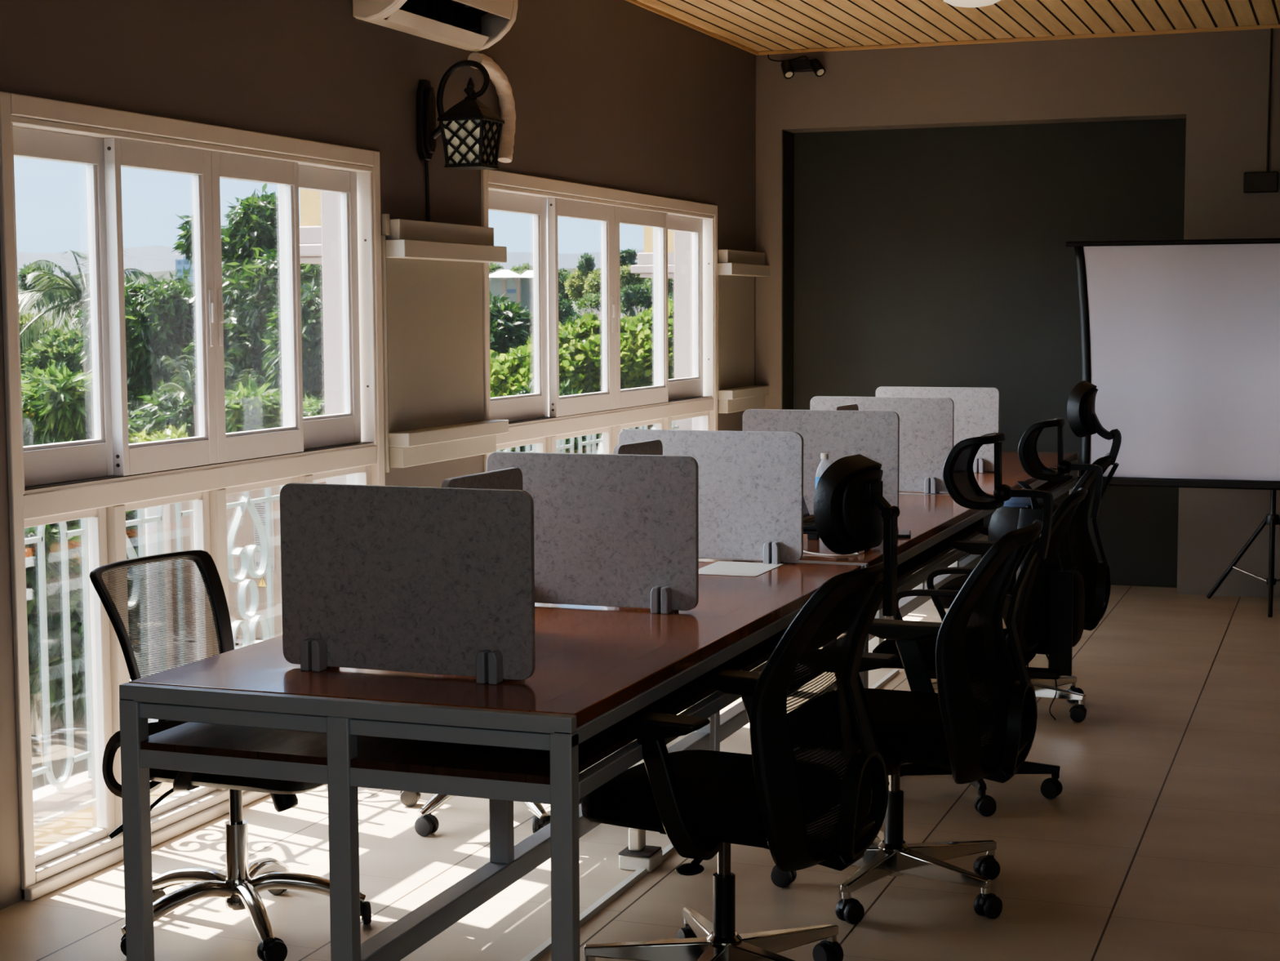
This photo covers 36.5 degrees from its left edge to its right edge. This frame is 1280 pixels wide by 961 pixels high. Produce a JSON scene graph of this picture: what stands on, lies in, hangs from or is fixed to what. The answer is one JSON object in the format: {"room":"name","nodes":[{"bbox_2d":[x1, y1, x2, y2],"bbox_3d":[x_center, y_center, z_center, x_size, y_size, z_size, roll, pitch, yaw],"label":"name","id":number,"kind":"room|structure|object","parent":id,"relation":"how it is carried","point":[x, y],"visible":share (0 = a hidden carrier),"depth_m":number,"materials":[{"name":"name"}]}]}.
{"room":"open-plan office","nodes":[
{"label":"open-plan office","id":0,"kind":"room"},
{"bbox_2d":[0,0,755,910],"bbox_3d":[-1.629,-0.405,5.124,0.130,2.990,12.920,2,5,20],"label":"wall","id":1,"kind":"structure","parent":0,"point":[621,95],"depth_m":6.95,"materials":[{"name":"beige paint"}]},
{"bbox_2d":[0,91,385,901],"bbox_3d":[-1.312,-0.028,5.960,0.150,2.090,2.040,2,5,20],"label":"window","id":2,"kind":"structure","parent":1,"relation":"in","point":[192,311],"depth_m":5.59,"materials":[{"name":"white paint"}]},
{"bbox_2d":[381,213,390,472],"bbox_3d":[-0.898,-0.485,6.892,0.020,0.915,0.035,2,5,20],"label":"trim","id":3,"kind":"structure","parent":1,"relation":"attached to","point":[385,217],"depth_m":6.88,"materials":[{"name":"grey paint"}]},
{"bbox_2d":[424,160,430,221],"bbox_3d":[-0.785,-1.086,7.166,0.012,0.268,0.027,2,5,20],"label":"wire","id":4,"kind":"object","parent":1,"relation":"attached to","point":[425,161],"visible":0.79,"depth_m":7.17,"materials":[{"name":"grey plastic"}]},
{"bbox_2d":[386,257,484,432],"bbox_3d":[-0.761,-0.513,7.283,0.006,0.622,0.805,2,5,20],"label":"wall panel","id":5,"kind":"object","parent":1,"relation":"attached to","point":[435,331],"depth_m":7.25,"materials":[{"name":"grey paint"}]},
{"bbox_2d":[352,0,517,51],"bbox_3d":[-0.720,-1.746,6.984,0.225,0.290,0.892,2,5,20],"label":"air conditioner","id":6,"kind":"object","parent":1,"relation":"attached to","point":[473,25],"visible":1,"depth_m":7.02,"materials":[{"name":"beige plastic"}]},
{"bbox_2d":[384,0,509,34],"bbox_3d":[-0.683,-1.690,6.984,0.127,0.159,0.781,2,5,20],"label":"vent","id":7,"kind":"object","parent":6,"relation":"attached to","point":[418,16],"depth_m":7.02,"materials":[{"name":"black plastic"}]},
{"bbox_2d":[386,218,493,245],"bbox_3d":[-0.736,-0.922,7.248,0.055,0.073,0.805,2,5,20],"label":"trim","id":8,"kind":"structure","parent":1,"relation":"attached to","point":[400,228],"depth_m":7.16,"materials":[{"name":"grey paint"}]},
{"bbox_2d":[389,434,496,467],"bbox_3d":[-0.733,-0.117,7.319,0.055,0.075,0.805,2,5,20],"label":"trim","id":9,"kind":"structure","parent":1,"relation":"attached to","point":[399,457],"depth_m":7.22,"materials":[{"name":"grey paint"}]},
{"bbox_2d":[385,239,506,262],"bbox_3d":[-0.716,-0.856,7.266,0.085,0.063,0.880,2,5,20],"label":"trim","id":10,"kind":"structure","parent":1,"relation":"attached to","point":[395,248],"depth_m":7.14,"materials":[{"name":"grey paint"}]},
{"bbox_2d":[388,419,508,447],"bbox_3d":[-0.711,-0.180,7.329,0.085,0.050,0.870,2,5,20],"label":"trim","id":11,"kind":"structure","parent":1,"relation":"attached to","point":[407,438],"depth_m":7.21,"materials":[{"name":"grey paint"}]},
{"bbox_2d":[416,59,504,169],"bbox_3d":[-0.663,-1.332,7.070,0.292,0.389,0.185,2,5,20],"label":"wall lantern","id":12,"kind":"object","parent":1,"relation":"attached to","point":[470,131],"visible":1,"depth_m":7.02,"materials":[{"name":"black metal"}]},
{"bbox_2d":[467,52,515,162],"bbox_3d":[-0.576,-1.456,7.610,0.068,0.398,0.373,1,5,17],"label":"pipe","id":13,"kind":"object","parent":1,"relation":"attached to","point":[498,77],"visible":0.85,"depth_m":7.71,"materials":[{"name":"beige plastic"}]},
{"bbox_2d":[480,168,717,471],"bbox_3d":[-0.147,-0.308,9.110,0.150,2.090,2.980,2,5,20],"label":"window","id":14,"kind":"structure","parent":1,"relation":"in","point":[624,326],"depth_m":8.81,"materials":[{"name":"white paint"}]},
{"bbox_2d":[625,0,758,55],"bbox_3d":[-1.567,-1.883,4.969,0.018,0.020,12.920,2,5,20],"label":"trim","id":15,"kind":"structure","parent":1,"relation":"attached to","point":[637,2],"depth_m":9.90,"materials":[{"name":"brown wood"}]},
{"bbox_2d":[717,274,754,390],"bbox_3d":[0.535,-0.825,10.791,0.006,0.622,0.660,2,5,20],"label":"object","id":16,"kind":"structure","parent":1,"relation":"attached to","point":[735,294],"depth_m":10.77,"materials":[{"name":"grey paint"}]},
{"bbox_2d":[718,248,764,265],"bbox_3d":[0.567,-1.236,10.775,0.055,0.073,0.700,2,5,20],"label":"trim","id":17,"kind":"structure","parent":1,"relation":"attached to","point":[725,255],"depth_m":10.66,"materials":[{"name":"grey paint"}]},
{"bbox_2d":[718,395,764,413],"bbox_3d":[0.571,-0.430,10.845,0.055,0.075,0.700,2,5,20],"label":"trim","id":18,"kind":"structure","parent":1,"relation":"attached to","point":[725,406],"depth_m":10.73,"materials":[{"name":"grey paint"}]},
{"bbox_2d":[717,262,769,276],"bbox_3d":[0.578,-1.167,10.766,0.085,0.063,0.720,2,5,20],"label":"trim","id":19,"kind":"structure","parent":1,"relation":"attached to","point":[723,268],"depth_m":10.62,"materials":[{"name":"grey paint"}]},
{"bbox_2d":[717,385,769,399],"bbox_3d":[0.583,-0.492,10.830,0.085,0.050,0.710,2,5,20],"label":"trim","id":20,"kind":"structure","parent":1,"relation":"attached to","point":[755,390],"depth_m":10.69,"materials":[{"name":"grey paint"}]},
{"bbox_2d":[0,576,1279,960],"bbox_3d":[1.562,1.224,4.185,6.850,0.120,13.340,2,5,20],"label":"floor","id":21,"kind":"structure","parent":0,"point":[1160,840],"depth_m":5.42,"materials":[{"name":"beige tile"}]},
{"bbox_2d":[88,549,371,960],"bbox_3d":[-1.000,0.658,4.824,0.636,0.918,0.609,1,5,17],"label":"chair","id":22,"kind":"object","parent":21,"relation":"on","point":[240,886],"visible":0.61,"depth_m":4.81,"materials":[{"name":"black"}]},
{"bbox_2d":[400,791,582,836],"bbox_3d":[-0.462,0.563,5.884,0.629,0.918,0.610,3,6,32],"label":"chair","id":23,"kind":"object","parent":21,"relation":"on","point":[426,824],"visible":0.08,"depth_m":5.69,"materials":[{"name":"black"}]},
{"bbox_2d":[119,558,864,960],"bbox_3d":[-0.203,0.718,5.059,1.030,0.752,2.382,2,5,20],"label":"desk","id":24,"kind":"object","parent":21,"relation":"on","point":[249,711],"visible":0.66,"depth_m":4.07,"materials":[{"name":"red wood"}]},
{"bbox_2d":[280,482,535,684],"bbox_3d":[-0.505,0.215,4.170,0.605,0.406,0.090,2,5,21],"label":"divider","id":25,"kind":"object","parent":24,"relation":"on","point":[423,580],"depth_m":4.15,"materials":[{"name":"grey fabric"}]},
{"bbox_2d":[140,626,788,784],"bbox_3d":[-0.204,0.472,5.039,0.970,0.016,2.368,2,5,20],"label":"shelf","id":26,"kind":"object","parent":24,"relation":"attached to","point":[414,761],"depth_m":4.01,"materials":[{"name":"brown wood"}]},
{"bbox_2d":[440,466,522,489],"bbox_3d":[-0.365,0.183,4.548,0.090,0.403,0.390,2,5,22],"label":"divider","id":27,"kind":"object","parent":24,"relation":"on","point":[508,478],"depth_m":4.55,"materials":[{"name":"grey fabric"}]},
{"bbox_2d":[486,451,698,613],"bbox_3d":[-0.129,0.133,5.098,0.590,0.406,0.090,2,5,20],"label":"divider","id":28,"kind":"object","parent":24,"relation":"on","point":[611,530],"depth_m":5.07,"materials":[{"name":"grey fabric"}]},
{"bbox_2d":[613,439,662,455],"bbox_3d":[-0.004,0.091,5.583,0.090,0.403,0.300,2,6,25],"label":"divider","id":29,"kind":"object","parent":24,"relation":"on","point":[654,446],"depth_m":5.57,"materials":[{"name":"grey fabric"}]},
{"bbox_2d":[617,428,803,564],"bbox_3d":[0.217,0.047,6.059,0.600,0.406,0.090,2,5,20],"label":"divider","id":30,"kind":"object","parent":24,"relation":"on","point":[750,483],"depth_m":6.01,"materials":[{"name":"grey fabric"}]},
{"bbox_2d":[698,560,782,577],"bbox_3d":[0.292,0.266,5.864,0.210,0.001,0.300,2,5,20],"label":"paper sheet","id":31,"kind":"object","parent":24,"relation":"on","point":[720,567],"visible":0.86,"depth_m":5.86,"materials":[{"name":"white paper"}]},
{"bbox_2d":[520,867,647,960],"bbox_3d":[-0.317,1.144,4.433,0.028,0.012,1.878,2,5,20],"label":"cable raceway","id":32,"kind":"object","parent":21,"relation":"on","point":[615,892],"visible":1,"depth_m":4.99,"materials":[{"name":"white plastic"}]},
{"bbox_2d":[618,827,662,871],"bbox_3d":[0.001,1.010,5.361,0.096,0.115,0.106,2,5,20],"label":"socket","id":33,"kind":"object","parent":21,"relation":"on","point":[637,855],"visible":0.88,"depth_m":5.33,"materials":[{"name":"white plastic"}]},
{"bbox_2d":[581,453,899,960],"bbox_3d":[0.233,0.547,4.285,0.691,1.222,0.637,3,6,32],"label":"office chair","id":34,"kind":"object","parent":21,"relation":"on","point":[803,793],"visible":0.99,"depth_m":4.10,"materials":[{"name":"black fabric"}]},
{"bbox_2d":[662,669,899,860],"bbox_3d":[0.566,0.932,6.820,0.028,0.012,3.015,2,5,20],"label":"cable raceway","id":35,"kind":"object","parent":21,"relation":"on","point":[669,849],"visible":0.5,"depth_m":7.89,"materials":[{"name":"white plastic"}]},
{"bbox_2d":[714,493,995,751],"bbox_3d":[0.613,0.521,7.265,1.030,0.752,2.302,2,5,20],"label":"desk","id":36,"kind":"object","parent":21,"relation":"on","point":[934,522],"visible":0.11,"depth_m":6.97,"materials":[{"name":"red wood"}]},
{"bbox_2d":[803,529,819,539],"bbox_3d":[0.632,0.183,6.437,0.260,0.066,0.340,2,5,20],"label":"laptop stand","id":37,"kind":"object","parent":36,"relation":"on","point":[811,535],"visible":0.1,"depth_m":6.60,"materials":[{"name":"black plastic"}]},
{"bbox_2d":[803,497,817,530],"bbox_3d":[0.595,0.042,6.438,0.308,0.213,0.330,2,5,20],"label":"laptop","id":38,"kind":"object","parent":37,"relation":"on","point":[809,524],"visible":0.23,"depth_m":6.41,"materials":[{"name":"black plastic"}]},
{"bbox_2d":[742,408,899,519],"bbox_3d":[0.673,-0.060,7.267,0.600,0.406,0.090,2,5,20],"label":"divider","id":39,"kind":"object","parent":36,"relation":"on","point":[874,435],"depth_m":7.23,"materials":[{"name":"grey fabric"}]},
{"bbox_2d":[815,453,828,488],"bbox_3d":[0.668,0.032,7.031,0.066,0.262,0.066,2,5,20],"label":"water bottle","id":40,"kind":"object","parent":36,"relation":"on","point":[823,455],"visible":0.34,"depth_m":7.01,"materials":[{"name":"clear plastic"}]},
{"bbox_2d":[803,550,864,555],"bbox_3d":[0.547,0.207,6.241,0.339,0.053,0.116,2,5,20],"label":"earphones","id":41,"kind":"object","parent":36,"relation":"on","point":[804,551],"visible":0.47,"depth_m":6.18,"materials":[{"name":"white plastic"}]},
{"bbox_2d":[832,403,858,410],"bbox_3d":[0.816,-0.099,7.713,0.090,0.403,0.270,2,6,25],"label":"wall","id":42,"kind":"structure","parent":36,"relation":"on","point":[853,406],"depth_m":7.69,"materials":[{"name":"grey fabric"}]},
{"bbox_2d":[897,529,911,537],"bbox_3d":[0.902,0.185,6.723,0.070,0.010,0.145,0,5,8],"label":"smartphone","id":43,"kind":"object","parent":36,"relation":"on","point":[900,534],"visible":0.54,"depth_m":6.67,"materials":[{"name":"black plastic"}]},
{"bbox_2d":[897,524,983,582],"bbox_3d":[0.612,0.276,7.245,0.970,0.016,2.288,2,5,20],"label":"shelf","id":44,"kind":"object","parent":36,"relation":"attached to","point":[925,557],"depth_m":7.16,"materials":[{"name":"brown wood"}]},
{"bbox_2d":[770,432,1053,924],"bbox_3d":[0.700,0.483,5.033,0.697,1.215,0.645,3,6,36],"label":"office chair","id":45,"kind":"object","parent":21,"relation":"on","point":[980,722],"visible":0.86,"depth_m":4.88,"materials":[{"name":"black fabric"}]},
{"bbox_2d":[881,451,1079,641],"bbox_3d":[1.461,0.317,9.560,1.030,0.752,2.572,2,5,20],"label":"desk","id":46,"kind":"object","parent":21,"relation":"on","point":[1012,471],"visible":0.13,"depth_m":9.55,"materials":[{"name":"red wood"}]},
{"bbox_2d":[809,395,954,493],"bbox_3d":[1.034,-0.155,8.334,0.625,0.406,0.090,2,5,20],"label":"divider","id":47,"kind":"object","parent":46,"relation":"on","point":[926,424],"depth_m":8.27,"materials":[{"name":"grey fabric"}]},
{"bbox_2d":[875,386,999,472],"bbox_3d":[1.431,-0.247,9.367,0.600,0.406,0.090,2,5,20],"label":"divider","id":48,"kind":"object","parent":46,"relation":"on","point":[976,410],"depth_m":9.29,"materials":[{"name":"grey fabric"}]},
{"bbox_2d":[972,475,1072,524],"bbox_3d":[1.460,0.072,9.539,0.970,0.016,2.558,2,5,20],"label":"shelf","id":49,"kind":"object","parent":46,"relation":"attached to","point":[1066,482],"depth_m":10.00,"materials":[{"name":"brown wood"}]},
{"bbox_2d":[872,417,1102,816],"bbox_3d":[1.095,0.398,6.109,0.693,1.193,0.605,1,5,17],"label":"office chair","id":50,"kind":"object","parent":21,"relation":"on","point":[1033,591],"visible":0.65,"depth_m":5.99,"materials":[{"name":"black plastic"}]},
{"bbox_2d":[1016,480,1084,719],"bbox_3d":[1.305,0.376,6.205,0.216,0.747,0.252,2,5,20],"label":"backpack","id":51,"kind":"object","parent":50,"relation":"hanging from","point":[1028,515],"visible":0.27,"depth_m":6.12,"materials":[{"name":"black fabric"}]},
{"bbox_2d":[931,380,1121,722],"bbox_3d":[1.452,0.255,7.358,0.704,1.258,0.632,2,5,20],"label":"office chair","id":52,"kind":"object","parent":21,"relation":"on","point":[1077,551],"visible":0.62,"depth_m":7.20,"materials":[{"name":"black plastic"}]},
{"bbox_2d":[987,497,1060,577],"bbox_3d":[1.467,0.202,7.320,0.297,0.330,0.385,2,5,20],"label":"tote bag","id":53,"kind":"object","parent":52,"relation":"on","point":[1005,518],"visible":0.12,"depth_m":7.21,"materials":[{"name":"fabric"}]},
{"bbox_2d":[1066,238,1279,617],"bbox_3d":[3.199,-0.281,9.795,2.110,1.875,0.584,2,5,20],"label":"projector screen","id":54,"kind":"object","parent":21,"relation":"on","point":[1180,339],"visible":0.94,"depth_m":9.98,"materials":[{"name":"white fabric"}]},
{"bbox_2d":[638,0,1279,51],"bbox_3d":[1.548,-1.865,3.916,6.850,0.100,13.340,2,5,20],"label":"ceiling","id":55,"kind":"structure","parent":0,"point":[758,25],"depth_m":9.78,"materials":[{"name":"brown wood"}]},
{"bbox_2d":[767,54,807,61],"bbox_3d":[0.832,-2.382,10.935,0.238,0.045,0.012,2,5,22],"label":"cable","id":56,"kind":"object","parent":55,"relation":"hanging from","point":[767,55],"visible":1,"depth_m":10.93,"materials":[{"name":"black plastic"}]},
{"bbox_2d":[942,0,999,7],"bbox_3d":[1.540,-2.227,8.989,0.304,0.062,0.304,2,5,20],"label":"ceiling lamp","id":57,"kind":"object","parent":55,"relation":"attached to","point":[964,3],"visible":1,"depth_m":8.95,"materials":[{"name":"beige plastic"}]},
{"bbox_2d":[793,118,1186,587],"bbox_3d":[1.939,-0.711,10.975,2.210,2.550,0.065,2,5,20],"label":"wall","id":58,"kind":"structure","parent":0,"point":[931,256],"depth_m":10.90,"materials":[{"name":"grey paint"}]},
{"bbox_2d":[755,28,1279,598],"bbox_3d":[3.751,-0.869,10.165,6.730,2.990,0.300,2,5,20],"label":"wall","id":59,"kind":"structure","parent":0,"point":[1218,82],"depth_m":10.40,"materials":[{"name":"beige paint"}]},
{"bbox_2d":[782,130,794,409],"bbox_3d":[0.854,-0.725,11.217,0.004,2.545,0.229,2,5,20],"label":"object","id":60,"kind":"structure","parent":59,"relation":"attached to","point":[788,138],"depth_m":11.16,"materials":[{"name":"grey paint"}]},
{"bbox_2d":[781,58,825,78],"bbox_3d":[0.913,-2.306,10.871,0.264,0.105,0.102,2,5,20],"label":"spotlight","id":61,"kind":"object","parent":59,"relation":"attached to","point":[788,68],"visible":1,"depth_m":10.87,"materials":[{"name":"black plastic"}]},
{"bbox_2d":[758,23,1279,54],"bbox_3d":[3.759,-2.334,9.862,6.582,0.020,0.018,2,5,20],"label":"trim","id":62,"kind":"structure","parent":59,"relation":"attached to","point":[1263,26],"depth_m":10.47,"materials":[{"name":"brown wood"}]},
{"bbox_2d":[1243,28,1278,192],"bbox_3d":[3.231,-1.918,10.077,0.170,0.840,0.050,2,5,20],"label":"wall box","id":63,"kind":"object","parent":59,"relation":"attached to","point":[1267,181],"visible":1,"depth_m":10.08,"materials":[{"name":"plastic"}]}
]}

